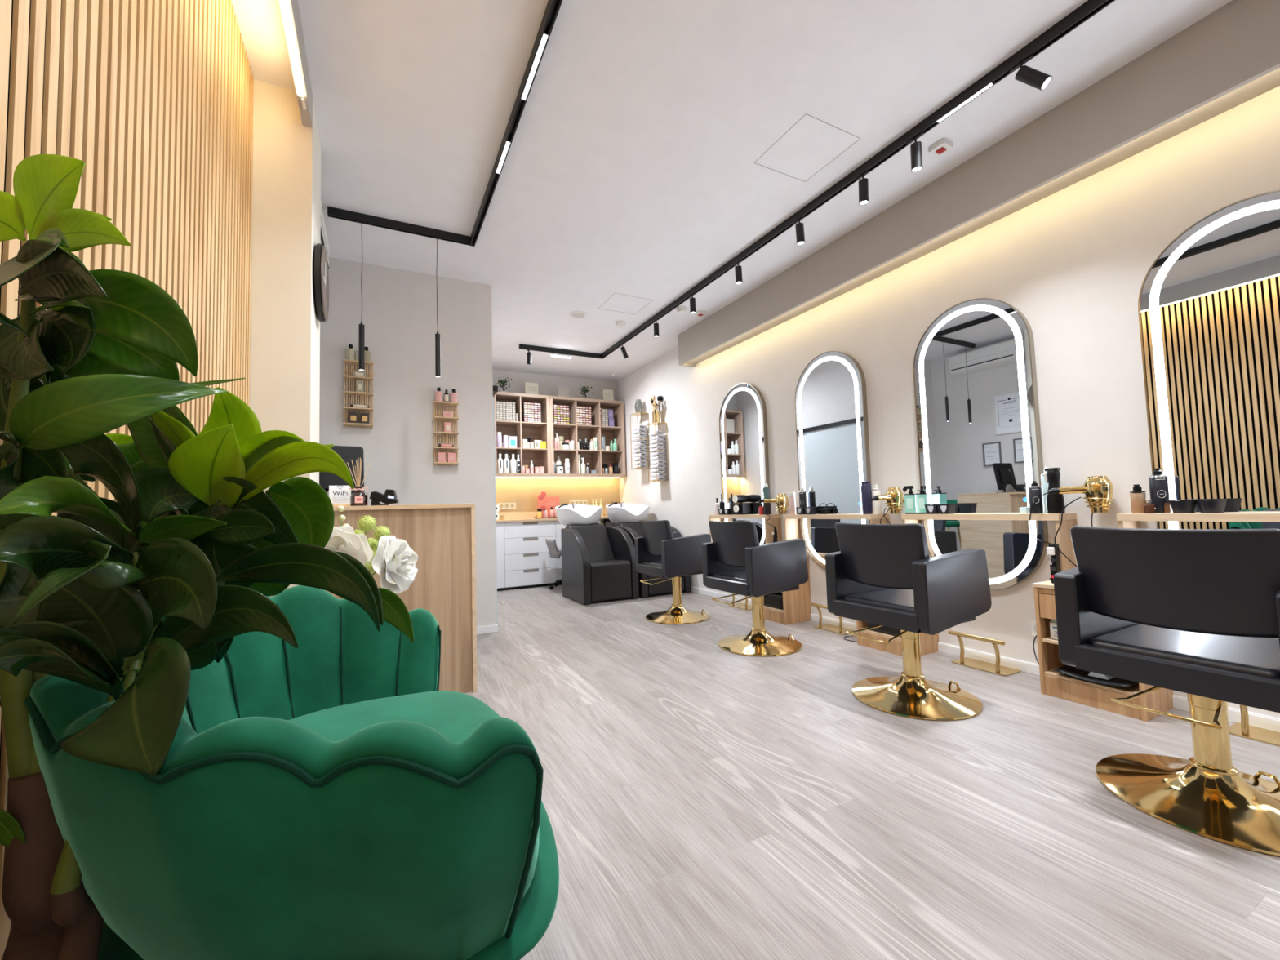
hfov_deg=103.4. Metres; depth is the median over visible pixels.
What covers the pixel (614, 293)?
ceiling hatch
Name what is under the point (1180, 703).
baseboard
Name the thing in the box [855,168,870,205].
spotlight
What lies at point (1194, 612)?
chair
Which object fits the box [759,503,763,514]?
bottle
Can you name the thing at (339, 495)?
sign
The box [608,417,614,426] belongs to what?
product box
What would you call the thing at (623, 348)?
spotlight
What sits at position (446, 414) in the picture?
product box
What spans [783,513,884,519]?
countertop
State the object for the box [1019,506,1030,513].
jar
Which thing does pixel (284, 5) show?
led strip
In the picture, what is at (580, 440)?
bottle
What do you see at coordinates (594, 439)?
product box
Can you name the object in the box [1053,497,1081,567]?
cable
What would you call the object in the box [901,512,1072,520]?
countertop
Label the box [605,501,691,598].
unit
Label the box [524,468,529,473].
product box
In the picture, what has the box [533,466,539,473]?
product box
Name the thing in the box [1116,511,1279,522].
countertop
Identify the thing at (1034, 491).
bottle
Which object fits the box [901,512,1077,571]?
console
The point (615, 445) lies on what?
bottle
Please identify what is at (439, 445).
tube
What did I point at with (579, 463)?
bottle
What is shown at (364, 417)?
product box
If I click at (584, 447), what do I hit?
bottle
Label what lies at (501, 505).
power outlet
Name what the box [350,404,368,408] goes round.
tube
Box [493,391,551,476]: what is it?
wall shelf
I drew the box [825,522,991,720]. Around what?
chair
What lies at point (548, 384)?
wall
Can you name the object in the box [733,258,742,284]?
spotlight
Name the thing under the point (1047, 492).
cable
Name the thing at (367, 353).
shampoo bottle
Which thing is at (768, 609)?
shelf
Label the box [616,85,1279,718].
wall
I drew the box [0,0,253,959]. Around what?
panel
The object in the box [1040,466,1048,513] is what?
spray can
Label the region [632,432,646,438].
rolled towel
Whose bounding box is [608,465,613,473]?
bottle
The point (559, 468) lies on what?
jar
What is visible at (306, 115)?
trim
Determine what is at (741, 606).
footrest
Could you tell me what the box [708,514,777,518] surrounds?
countertop
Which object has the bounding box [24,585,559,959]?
armchair
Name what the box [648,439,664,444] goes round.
rolled towel
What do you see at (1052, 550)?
power strip
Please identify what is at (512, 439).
product box
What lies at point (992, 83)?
linear light
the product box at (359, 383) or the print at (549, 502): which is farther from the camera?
the print at (549, 502)
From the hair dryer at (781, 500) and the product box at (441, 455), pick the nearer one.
the product box at (441, 455)
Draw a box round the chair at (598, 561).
[555,502,639,604]
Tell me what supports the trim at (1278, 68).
attached to the wall
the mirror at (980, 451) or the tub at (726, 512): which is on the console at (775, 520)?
the tub at (726, 512)
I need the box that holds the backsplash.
[495,479,619,519]
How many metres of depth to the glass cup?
6.67 m
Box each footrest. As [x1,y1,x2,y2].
[648,574,684,594]
[728,593,751,610]
[811,602,855,635]
[947,630,1021,675]
[1229,704,1279,746]
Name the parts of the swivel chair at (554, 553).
backrest, seat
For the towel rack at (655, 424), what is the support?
attached to the wall at (1075, 261)
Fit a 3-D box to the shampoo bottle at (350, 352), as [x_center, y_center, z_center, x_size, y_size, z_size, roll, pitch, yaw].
[-2.194,-0.964,3.834,0.060,0.125,0.060,0,-4,-27]
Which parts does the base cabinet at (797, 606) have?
panel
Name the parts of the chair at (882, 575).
armrest, rail, foot lever, backrest, armrest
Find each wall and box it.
[319,257,495,626]
[492,369,618,526]
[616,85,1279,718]
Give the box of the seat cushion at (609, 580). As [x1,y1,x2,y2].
[589,560,631,601]
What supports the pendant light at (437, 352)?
hanging from the track at (553, 7)
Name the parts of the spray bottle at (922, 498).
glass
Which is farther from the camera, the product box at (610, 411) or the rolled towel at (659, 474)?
the product box at (610, 411)
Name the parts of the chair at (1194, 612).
armrest, foot lever, backrest, rail, armrest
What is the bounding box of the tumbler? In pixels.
[860,480,872,514]
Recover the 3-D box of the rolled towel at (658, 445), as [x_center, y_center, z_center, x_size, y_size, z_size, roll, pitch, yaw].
[0.216,-0.441,6.520,0.119,0.050,0.200,0,-4,-27]
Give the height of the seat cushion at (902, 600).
0.058 m
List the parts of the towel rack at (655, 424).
plate, plate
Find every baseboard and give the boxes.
[476,624,497,635]
[690,586,1279,732]
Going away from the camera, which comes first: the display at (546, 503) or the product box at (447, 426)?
the product box at (447, 426)
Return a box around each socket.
[1031,619,1036,636]
[1050,566,1055,571]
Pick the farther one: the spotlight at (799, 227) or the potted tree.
the spotlight at (799, 227)
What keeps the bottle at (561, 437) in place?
on the wall shelf at (574, 432)
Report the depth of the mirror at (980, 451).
3.07 m
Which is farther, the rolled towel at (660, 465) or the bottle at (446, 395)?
the rolled towel at (660, 465)
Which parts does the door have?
rail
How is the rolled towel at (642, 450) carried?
on the rolled towel at (643, 454)
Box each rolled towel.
[632,425,646,431]
[632,428,646,434]
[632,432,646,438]
[632,444,646,449]
[632,448,647,453]
[632,456,647,461]
[633,436,647,442]
[633,440,647,445]
[633,460,647,465]
[633,464,647,468]
[634,452,647,457]
[648,430,664,436]
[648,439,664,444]
[648,443,664,448]
[648,447,664,453]
[649,434,665,440]
[649,451,665,457]
[649,455,665,461]
[649,463,665,469]
[649,467,665,473]
[649,476,666,480]
[650,459,666,465]
[650,472,666,477]
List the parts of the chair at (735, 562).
armrest, rail, foot lever, backrest, armrest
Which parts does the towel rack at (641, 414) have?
plate, plate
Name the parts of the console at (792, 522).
panel, panel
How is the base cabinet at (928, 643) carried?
on the floor
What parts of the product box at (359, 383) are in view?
printed panel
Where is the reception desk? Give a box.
[325,503,477,693]
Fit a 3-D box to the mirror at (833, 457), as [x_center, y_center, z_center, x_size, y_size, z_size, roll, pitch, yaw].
[1.553,-0.152,4.110,0.042,1.790,0.700,0,-4,-27]
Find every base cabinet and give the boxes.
[496,520,599,591]
[764,555,811,625]
[856,620,938,656]
[1032,580,1173,721]
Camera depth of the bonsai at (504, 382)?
6.84 m
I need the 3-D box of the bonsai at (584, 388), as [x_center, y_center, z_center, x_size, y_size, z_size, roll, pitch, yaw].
[-0.811,-1.290,7.399,0.224,0.246,0.191,0,-4,-27]
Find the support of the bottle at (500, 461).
on the wall shelf at (540, 457)
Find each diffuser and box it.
[346,457,369,506]
[551,355,570,358]
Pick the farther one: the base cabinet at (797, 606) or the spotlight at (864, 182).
the base cabinet at (797, 606)
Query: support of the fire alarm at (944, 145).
attached to the ceiling
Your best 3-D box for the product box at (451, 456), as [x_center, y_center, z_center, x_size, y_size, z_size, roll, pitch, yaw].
[-1.536,-0.181,4.119,0.060,0.080,0.046,0,-4,-27]
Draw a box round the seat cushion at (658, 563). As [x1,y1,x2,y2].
[642,560,662,567]
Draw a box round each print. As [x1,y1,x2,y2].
[333,497,347,502]
[547,500,556,505]
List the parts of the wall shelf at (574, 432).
panel, shelf, shelf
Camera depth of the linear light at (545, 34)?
2.19 m
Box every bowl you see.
[555,502,602,525]
[605,501,649,524]
[1168,499,1196,513]
[1195,498,1226,513]
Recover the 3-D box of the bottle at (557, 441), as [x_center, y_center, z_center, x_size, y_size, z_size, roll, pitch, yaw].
[-1.147,-0.511,7.081,0.036,0.160,0.036,0,-4,-27]
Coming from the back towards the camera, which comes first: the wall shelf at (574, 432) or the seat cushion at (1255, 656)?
the wall shelf at (574, 432)
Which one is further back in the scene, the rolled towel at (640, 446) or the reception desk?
the rolled towel at (640, 446)
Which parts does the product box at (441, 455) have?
printed panel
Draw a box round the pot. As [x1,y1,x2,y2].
[649,395,662,422]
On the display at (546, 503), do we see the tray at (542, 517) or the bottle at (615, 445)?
the tray at (542, 517)
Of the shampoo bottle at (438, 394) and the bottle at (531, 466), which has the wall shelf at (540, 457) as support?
the bottle at (531, 466)
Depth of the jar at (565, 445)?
7.10 m
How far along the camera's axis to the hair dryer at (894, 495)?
3.49 m
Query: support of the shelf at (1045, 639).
attached to the base cabinet at (1054, 683)
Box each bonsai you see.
[495,375,511,392]
[577,382,592,398]
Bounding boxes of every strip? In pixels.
[280,0,303,97]
[495,476,565,477]
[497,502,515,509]
[569,499,587,505]
[1046,543,1061,583]
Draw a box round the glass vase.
[634,399,643,412]
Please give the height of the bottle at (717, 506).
0.175 m
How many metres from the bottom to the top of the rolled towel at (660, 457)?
0.050 m
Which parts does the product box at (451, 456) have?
printed panel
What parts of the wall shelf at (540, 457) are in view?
panel, shelf, shelf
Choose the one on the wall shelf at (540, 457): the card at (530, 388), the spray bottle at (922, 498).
the card at (530, 388)
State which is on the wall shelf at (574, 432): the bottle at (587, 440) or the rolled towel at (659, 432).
the bottle at (587, 440)
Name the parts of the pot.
pot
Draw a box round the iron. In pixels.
[771,526,777,542]
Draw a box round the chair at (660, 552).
[635,519,711,624]
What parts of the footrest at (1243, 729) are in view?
post, floor plate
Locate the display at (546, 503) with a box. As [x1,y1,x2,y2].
[534,491,559,518]
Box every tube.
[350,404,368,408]
[438,444,453,447]
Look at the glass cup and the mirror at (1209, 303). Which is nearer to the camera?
the mirror at (1209, 303)
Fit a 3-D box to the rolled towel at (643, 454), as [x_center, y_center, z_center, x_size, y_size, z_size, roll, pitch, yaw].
[0.014,-0.343,6.945,0.119,0.050,0.200,0,-4,-27]
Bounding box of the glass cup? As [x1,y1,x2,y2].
[500,515,504,519]
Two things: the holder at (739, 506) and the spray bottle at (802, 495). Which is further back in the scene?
the holder at (739, 506)
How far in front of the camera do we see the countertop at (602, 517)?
6.67 m
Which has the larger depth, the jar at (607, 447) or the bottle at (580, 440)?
the jar at (607, 447)
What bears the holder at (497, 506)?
on the countertop at (602, 517)
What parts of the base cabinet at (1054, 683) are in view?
rail, drawer, panel, panel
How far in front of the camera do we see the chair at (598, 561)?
5.67 m
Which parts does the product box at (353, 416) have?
printed panel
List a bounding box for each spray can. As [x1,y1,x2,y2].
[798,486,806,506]
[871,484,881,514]
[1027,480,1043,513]
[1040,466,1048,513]
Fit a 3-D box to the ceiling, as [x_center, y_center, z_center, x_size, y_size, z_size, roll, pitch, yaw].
[-0.099,-1.842,3.211,4.000,0.080,8.750,0,-4,-27]
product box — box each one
[348,412,358,422]
[353,370,365,377]
[355,379,364,391]
[360,413,368,423]
[437,452,445,462]
[442,411,453,417]
[444,422,451,431]
[447,452,455,462]
[507,435,516,447]
[521,439,527,448]
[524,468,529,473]
[529,442,533,448]
[533,440,539,448]
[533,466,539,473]
[539,466,544,473]
[540,441,546,448]
[568,441,572,448]
[592,437,596,449]
[607,408,613,417]
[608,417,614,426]
[612,462,617,473]
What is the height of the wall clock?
0.370 m
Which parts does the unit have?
panel, panel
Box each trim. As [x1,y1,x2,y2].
[278,0,312,127]
[682,67,1279,364]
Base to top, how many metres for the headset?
0.088 m
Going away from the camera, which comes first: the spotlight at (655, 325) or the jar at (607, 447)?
the spotlight at (655, 325)
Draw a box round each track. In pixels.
[327,0,562,246]
[519,0,1115,359]
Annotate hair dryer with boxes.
[759,493,788,514]
[871,487,903,513]
[1046,475,1113,512]
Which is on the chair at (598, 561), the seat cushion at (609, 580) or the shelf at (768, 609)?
the seat cushion at (609, 580)
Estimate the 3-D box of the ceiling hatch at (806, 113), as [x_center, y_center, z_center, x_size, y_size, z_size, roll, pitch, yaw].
[0.932,-1.852,2.846,0.405,0.001,0.405,0,-4,-27]
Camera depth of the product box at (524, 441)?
6.86 m
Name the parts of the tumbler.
lid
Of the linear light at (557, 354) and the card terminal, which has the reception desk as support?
the card terminal
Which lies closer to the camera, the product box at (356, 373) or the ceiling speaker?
the product box at (356, 373)
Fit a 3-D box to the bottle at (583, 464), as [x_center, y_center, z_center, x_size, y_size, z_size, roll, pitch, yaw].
[-0.816,-0.202,7.253,0.066,0.232,0.064,0,-4,-27]
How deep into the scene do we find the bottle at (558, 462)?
7.15 m
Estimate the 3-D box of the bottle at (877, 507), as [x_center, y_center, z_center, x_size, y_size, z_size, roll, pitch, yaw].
[1.706,0.137,3.644,0.055,0.215,0.055,-4,-4,33]
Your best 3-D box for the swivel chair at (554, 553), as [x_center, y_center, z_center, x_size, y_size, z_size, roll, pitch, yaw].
[-0.959,1.074,6.560,0.509,0.638,0.484,0,-4,-27]
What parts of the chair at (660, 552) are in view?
rail, backrest, foot lever, armrest, armrest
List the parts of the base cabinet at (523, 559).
door, drawer, drawer, drawer, drawer, door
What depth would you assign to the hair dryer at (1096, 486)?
2.51 m
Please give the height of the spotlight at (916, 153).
0.184 m
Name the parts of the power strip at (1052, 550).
short cord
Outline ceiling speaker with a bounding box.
[569,311,586,318]
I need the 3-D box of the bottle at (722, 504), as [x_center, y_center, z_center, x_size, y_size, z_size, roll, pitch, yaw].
[0.859,0.254,5.279,0.056,0.215,0.056,0,-4,-27]
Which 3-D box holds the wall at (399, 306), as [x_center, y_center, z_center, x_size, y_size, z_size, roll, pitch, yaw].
[-2.478,-0.128,5.184,1.387,2.980,2.654,0,-4,-27]
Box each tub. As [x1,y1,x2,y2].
[718,508,727,515]
[723,508,731,515]
[795,506,805,514]
[804,506,817,514]
[924,503,940,514]
[937,503,956,514]
[1049,618,1057,639]
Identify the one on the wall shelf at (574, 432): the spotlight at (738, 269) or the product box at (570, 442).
the product box at (570, 442)
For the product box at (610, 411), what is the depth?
7.49 m
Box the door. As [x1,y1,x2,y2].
[492,385,497,623]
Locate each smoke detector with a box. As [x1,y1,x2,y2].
[615,320,626,327]
[675,306,687,313]
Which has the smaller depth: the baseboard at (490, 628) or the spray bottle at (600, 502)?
the baseboard at (490, 628)
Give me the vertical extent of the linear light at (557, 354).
0.046 m
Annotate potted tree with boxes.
[0,154,414,959]
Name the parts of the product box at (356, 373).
printed panel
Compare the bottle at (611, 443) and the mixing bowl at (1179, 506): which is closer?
the mixing bowl at (1179, 506)
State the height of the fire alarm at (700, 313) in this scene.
0.034 m
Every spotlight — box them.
[526,347,531,364]
[620,342,628,359]
[653,318,658,337]
[688,292,696,314]
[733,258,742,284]
[793,214,804,245]
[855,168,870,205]
[906,130,924,172]
[1008,53,1052,90]
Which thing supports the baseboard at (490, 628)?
attached to the wall at (399, 306)
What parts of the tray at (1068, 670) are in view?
clear lid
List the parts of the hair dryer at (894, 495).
handle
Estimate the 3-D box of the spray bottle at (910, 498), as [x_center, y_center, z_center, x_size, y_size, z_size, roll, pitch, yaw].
[1.809,0.133,3.385,0.062,0.188,0.086,1,-4,-39]
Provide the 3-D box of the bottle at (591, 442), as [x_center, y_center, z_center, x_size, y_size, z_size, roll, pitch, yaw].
[-0.699,-0.510,7.324,0.052,0.160,0.053,0,-4,-27]
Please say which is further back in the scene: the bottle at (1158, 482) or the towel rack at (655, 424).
the towel rack at (655, 424)
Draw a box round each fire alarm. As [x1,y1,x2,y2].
[694,310,706,316]
[928,137,953,156]
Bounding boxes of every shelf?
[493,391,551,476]
[549,395,626,477]
[764,605,783,613]
[859,627,901,640]
[1041,635,1057,644]
[1044,664,1140,697]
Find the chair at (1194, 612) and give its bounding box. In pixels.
[1053,525,1279,857]
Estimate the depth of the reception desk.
2.80 m
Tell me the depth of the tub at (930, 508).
3.19 m
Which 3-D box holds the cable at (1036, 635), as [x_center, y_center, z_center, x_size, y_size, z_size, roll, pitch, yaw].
[2.211,0.961,2.745,0.026,0.255,0.119,0,-4,-27]
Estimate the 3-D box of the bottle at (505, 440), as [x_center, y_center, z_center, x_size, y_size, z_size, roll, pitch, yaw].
[-1.799,-0.512,6.778,0.068,0.168,0.068,0,-4,-27]
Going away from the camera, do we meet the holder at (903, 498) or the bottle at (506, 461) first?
the holder at (903, 498)
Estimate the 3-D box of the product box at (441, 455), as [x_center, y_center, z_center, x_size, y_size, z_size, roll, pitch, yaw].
[-1.603,-0.181,4.084,0.060,0.080,0.046,0,-4,-27]
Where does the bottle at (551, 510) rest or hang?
on the display at (546, 503)
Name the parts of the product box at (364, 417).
printed panel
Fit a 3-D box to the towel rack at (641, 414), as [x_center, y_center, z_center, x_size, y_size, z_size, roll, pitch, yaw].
[0.001,-0.531,6.955,0.178,0.765,0.224,0,-4,-27]
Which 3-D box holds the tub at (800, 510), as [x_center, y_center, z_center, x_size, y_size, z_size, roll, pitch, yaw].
[1.354,0.256,4.215,0.068,0.062,0.082,0,-4,-27]
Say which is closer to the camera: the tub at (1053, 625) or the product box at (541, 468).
the tub at (1053, 625)
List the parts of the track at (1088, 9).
rail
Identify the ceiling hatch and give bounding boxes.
[598,293,653,314]
[753,113,860,182]
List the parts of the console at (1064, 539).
panel, panel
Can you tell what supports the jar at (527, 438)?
on the wall shelf at (540, 457)
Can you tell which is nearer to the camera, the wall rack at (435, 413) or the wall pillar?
the wall pillar
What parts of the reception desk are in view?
panel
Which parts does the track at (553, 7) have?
rail, rail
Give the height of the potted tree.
1.465 m
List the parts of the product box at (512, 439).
printed panel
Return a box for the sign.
[328,485,351,506]
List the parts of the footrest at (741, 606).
floor plate, post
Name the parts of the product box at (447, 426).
printed panel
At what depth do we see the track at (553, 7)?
3.06 m
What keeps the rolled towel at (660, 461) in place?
on the rolled towel at (660, 465)
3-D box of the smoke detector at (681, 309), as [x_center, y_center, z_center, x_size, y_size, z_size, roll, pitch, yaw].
[0.417,-1.692,5.042,0.110,0.046,0.110,0,-4,-27]
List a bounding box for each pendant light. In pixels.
[356,220,367,370]
[432,235,441,377]
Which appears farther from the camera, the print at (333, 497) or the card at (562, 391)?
the card at (562, 391)
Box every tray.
[534,516,557,518]
[1053,665,1138,687]
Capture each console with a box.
[708,514,782,543]
[783,513,889,540]
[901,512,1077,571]
[1116,511,1279,528]
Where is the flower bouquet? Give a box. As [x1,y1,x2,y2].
[324,505,417,593]
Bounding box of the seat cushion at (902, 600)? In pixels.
[843,588,914,612]
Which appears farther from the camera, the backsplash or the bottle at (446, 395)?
the backsplash
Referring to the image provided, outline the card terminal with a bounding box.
[369,488,398,505]
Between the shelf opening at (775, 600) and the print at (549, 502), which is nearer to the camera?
the shelf opening at (775, 600)
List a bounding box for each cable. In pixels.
[765,505,775,536]
[1029,492,1050,543]
[1033,635,1039,665]
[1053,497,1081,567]
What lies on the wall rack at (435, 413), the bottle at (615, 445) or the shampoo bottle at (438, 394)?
the shampoo bottle at (438, 394)
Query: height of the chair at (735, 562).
0.894 m
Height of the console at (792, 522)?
0.348 m
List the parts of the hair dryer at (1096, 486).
handle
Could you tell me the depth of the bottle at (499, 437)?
6.71 m
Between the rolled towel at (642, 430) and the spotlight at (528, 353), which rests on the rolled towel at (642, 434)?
the rolled towel at (642, 430)
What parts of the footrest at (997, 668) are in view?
post, floor plate, post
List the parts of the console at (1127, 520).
panel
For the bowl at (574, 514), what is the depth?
6.19 m
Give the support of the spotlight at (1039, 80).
hanging from the track at (1088, 9)
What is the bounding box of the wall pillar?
[248,79,320,596]
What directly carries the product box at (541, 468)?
on the wall shelf at (540, 457)
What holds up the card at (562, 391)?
on the wall shelf at (574, 432)
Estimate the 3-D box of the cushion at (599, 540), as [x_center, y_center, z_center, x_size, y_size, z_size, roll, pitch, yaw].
[-0.598,0.747,6.027,0.470,0.447,0.430,0,-4,-27]
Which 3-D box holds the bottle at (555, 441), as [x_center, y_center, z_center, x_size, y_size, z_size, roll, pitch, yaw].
[-1.181,-0.507,7.075,0.032,0.155,0.032,0,-4,-27]
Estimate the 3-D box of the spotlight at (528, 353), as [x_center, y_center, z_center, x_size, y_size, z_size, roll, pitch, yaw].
[-1.323,-1.477,6.032,0.053,0.182,0.090,0,-4,-27]
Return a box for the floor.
[464,584,1279,959]
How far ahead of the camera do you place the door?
4.40 m
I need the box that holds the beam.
[677,0,1279,367]
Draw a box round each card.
[524,382,538,395]
[556,386,569,396]
[602,389,613,400]
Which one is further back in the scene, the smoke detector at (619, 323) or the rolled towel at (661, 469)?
the rolled towel at (661, 469)
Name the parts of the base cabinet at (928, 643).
panel, panel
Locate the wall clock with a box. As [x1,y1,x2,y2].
[313,243,328,322]
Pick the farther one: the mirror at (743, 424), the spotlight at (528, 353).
the spotlight at (528, 353)
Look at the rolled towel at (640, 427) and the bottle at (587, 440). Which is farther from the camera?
the bottle at (587, 440)
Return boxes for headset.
[817,503,830,514]
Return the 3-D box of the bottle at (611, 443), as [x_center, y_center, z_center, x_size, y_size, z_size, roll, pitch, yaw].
[-0.422,-0.506,7.502,0.040,0.155,0.040,0,-4,-27]
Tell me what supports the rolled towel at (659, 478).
on the towel rack at (655, 424)
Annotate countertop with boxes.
[496,515,608,522]
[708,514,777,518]
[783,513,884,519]
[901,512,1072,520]
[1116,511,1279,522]
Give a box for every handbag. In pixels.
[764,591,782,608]
[866,622,900,636]
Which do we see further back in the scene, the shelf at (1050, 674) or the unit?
the unit
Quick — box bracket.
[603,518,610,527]
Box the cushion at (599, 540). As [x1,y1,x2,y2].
[565,523,614,561]
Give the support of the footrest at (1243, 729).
on the floor
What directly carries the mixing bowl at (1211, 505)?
on the console at (1127, 520)
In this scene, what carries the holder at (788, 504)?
attached to the wall at (1075, 261)
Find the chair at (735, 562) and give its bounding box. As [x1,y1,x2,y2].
[702,520,808,657]
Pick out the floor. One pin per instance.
(701, 800)
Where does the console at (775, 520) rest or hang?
on the base cabinet at (797, 606)
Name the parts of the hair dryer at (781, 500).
handle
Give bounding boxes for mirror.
[719,382,770,544]
[794,351,872,569]
[912,297,1048,591]
[1137,189,1279,528]
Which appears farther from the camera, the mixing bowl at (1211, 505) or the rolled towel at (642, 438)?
the rolled towel at (642, 438)
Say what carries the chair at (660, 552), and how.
on the floor
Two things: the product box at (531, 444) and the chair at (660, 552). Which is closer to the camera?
the chair at (660, 552)
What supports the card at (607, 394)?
on the wall shelf at (574, 432)
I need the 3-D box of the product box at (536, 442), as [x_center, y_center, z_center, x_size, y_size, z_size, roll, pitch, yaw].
[-1.425,-0.488,6.958,0.064,0.118,0.051,0,-4,-27]
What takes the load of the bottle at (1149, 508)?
on the console at (1127, 520)
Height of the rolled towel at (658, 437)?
0.050 m
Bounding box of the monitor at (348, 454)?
[319,445,364,496]
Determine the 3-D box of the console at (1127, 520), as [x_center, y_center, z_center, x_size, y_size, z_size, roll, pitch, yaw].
[2.544,0.305,2.035,0.190,0.348,0.880,0,-4,-27]
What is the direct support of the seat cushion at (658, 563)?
on the chair at (660, 552)
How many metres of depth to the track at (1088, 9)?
2.80 m
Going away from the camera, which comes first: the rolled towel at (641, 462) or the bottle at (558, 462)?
the rolled towel at (641, 462)
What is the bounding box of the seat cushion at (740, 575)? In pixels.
[712,569,746,582]
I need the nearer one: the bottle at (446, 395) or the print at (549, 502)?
the bottle at (446, 395)
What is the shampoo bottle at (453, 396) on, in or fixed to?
on the wall rack at (435, 413)
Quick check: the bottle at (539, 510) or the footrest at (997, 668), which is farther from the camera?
the bottle at (539, 510)
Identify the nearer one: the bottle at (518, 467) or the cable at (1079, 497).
the cable at (1079, 497)
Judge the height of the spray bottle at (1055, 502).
0.240 m
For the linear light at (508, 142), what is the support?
attached to the track at (553, 7)
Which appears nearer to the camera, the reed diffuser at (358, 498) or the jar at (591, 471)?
the reed diffuser at (358, 498)
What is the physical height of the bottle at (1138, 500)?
0.134 m
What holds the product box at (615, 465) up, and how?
on the wall shelf at (574, 432)
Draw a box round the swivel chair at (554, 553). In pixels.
[545,537,562,589]
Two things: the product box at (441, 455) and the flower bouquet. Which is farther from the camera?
the product box at (441, 455)
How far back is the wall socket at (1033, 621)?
2.85 m
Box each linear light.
[496,139,510,173]
[521,31,547,99]
[551,352,571,358]
[937,82,993,122]
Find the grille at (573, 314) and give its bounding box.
[571,312,584,317]
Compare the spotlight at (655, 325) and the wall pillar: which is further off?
the spotlight at (655, 325)
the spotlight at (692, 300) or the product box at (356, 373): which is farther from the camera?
the spotlight at (692, 300)
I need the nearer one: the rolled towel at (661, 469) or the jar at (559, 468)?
the rolled towel at (661, 469)
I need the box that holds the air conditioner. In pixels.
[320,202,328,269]
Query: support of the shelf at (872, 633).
attached to the base cabinet at (928, 643)
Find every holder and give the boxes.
[496,505,498,519]
[730,494,751,515]
[775,503,788,511]
[884,497,904,511]
[1082,497,1115,508]
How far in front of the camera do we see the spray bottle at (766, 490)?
4.61 m
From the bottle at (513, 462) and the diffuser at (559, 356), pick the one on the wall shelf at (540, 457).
the bottle at (513, 462)
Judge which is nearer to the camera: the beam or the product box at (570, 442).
the beam
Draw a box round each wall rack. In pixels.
[342,359,373,428]
[432,400,459,466]
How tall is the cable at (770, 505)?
0.423 m
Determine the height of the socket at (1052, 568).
0.024 m
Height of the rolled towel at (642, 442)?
0.050 m
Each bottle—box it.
[346,344,355,359]
[350,486,368,506]
[364,346,370,361]
[435,387,442,401]
[444,389,448,401]
[449,389,457,402]
[496,431,502,447]
[497,453,502,473]
[502,435,508,447]
[503,453,509,473]
[510,453,515,473]
[516,454,520,473]
[529,460,533,473]
[537,508,542,517]
[550,506,553,517]
[554,438,556,448]
[555,456,561,473]
[556,437,559,448]
[564,458,569,473]
[577,454,580,473]
[578,439,582,449]
[580,457,585,473]
[582,439,586,449]
[586,439,589,449]
[590,439,593,449]
[599,498,603,515]
[600,436,605,450]
[601,465,604,473]
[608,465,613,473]
[609,440,613,450]
[613,439,617,450]
[714,497,719,515]
[719,493,724,508]
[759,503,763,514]
[762,483,770,514]
[787,492,795,514]
[902,485,916,514]
[915,486,930,514]
[1044,467,1065,513]
[1129,484,1146,513]
[1143,499,1155,513]
[1148,468,1169,512]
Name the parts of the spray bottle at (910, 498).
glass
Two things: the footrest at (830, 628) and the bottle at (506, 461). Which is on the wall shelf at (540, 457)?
the bottle at (506, 461)
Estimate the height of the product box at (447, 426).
0.080 m
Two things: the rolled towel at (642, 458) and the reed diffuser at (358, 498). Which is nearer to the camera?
the reed diffuser at (358, 498)
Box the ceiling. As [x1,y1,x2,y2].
[231,0,1232,381]
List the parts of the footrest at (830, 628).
post, floor plate, post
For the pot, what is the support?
on the towel rack at (655, 424)
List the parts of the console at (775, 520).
panel, panel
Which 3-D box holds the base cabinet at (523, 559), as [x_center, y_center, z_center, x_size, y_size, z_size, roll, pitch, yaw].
[-1.487,0.994,6.854,1.898,0.868,0.442,0,-4,-27]
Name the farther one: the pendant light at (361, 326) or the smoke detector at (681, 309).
the smoke detector at (681, 309)
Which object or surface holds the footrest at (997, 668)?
on the floor
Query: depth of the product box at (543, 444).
6.96 m
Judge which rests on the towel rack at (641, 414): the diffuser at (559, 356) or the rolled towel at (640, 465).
the rolled towel at (640, 465)
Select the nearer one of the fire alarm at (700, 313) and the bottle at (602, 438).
the fire alarm at (700, 313)
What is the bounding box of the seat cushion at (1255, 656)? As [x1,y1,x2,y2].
[1088,623,1279,678]
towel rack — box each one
[630,412,650,470]
[646,422,668,482]
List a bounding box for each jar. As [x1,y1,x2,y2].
[523,437,530,442]
[555,465,563,473]
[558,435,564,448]
[562,442,568,448]
[590,470,597,473]
[605,445,609,450]
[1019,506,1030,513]
[1164,502,1173,513]
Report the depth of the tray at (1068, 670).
2.40 m
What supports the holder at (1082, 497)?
attached to the wall at (1075, 261)
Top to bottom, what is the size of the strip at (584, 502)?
0.084 m

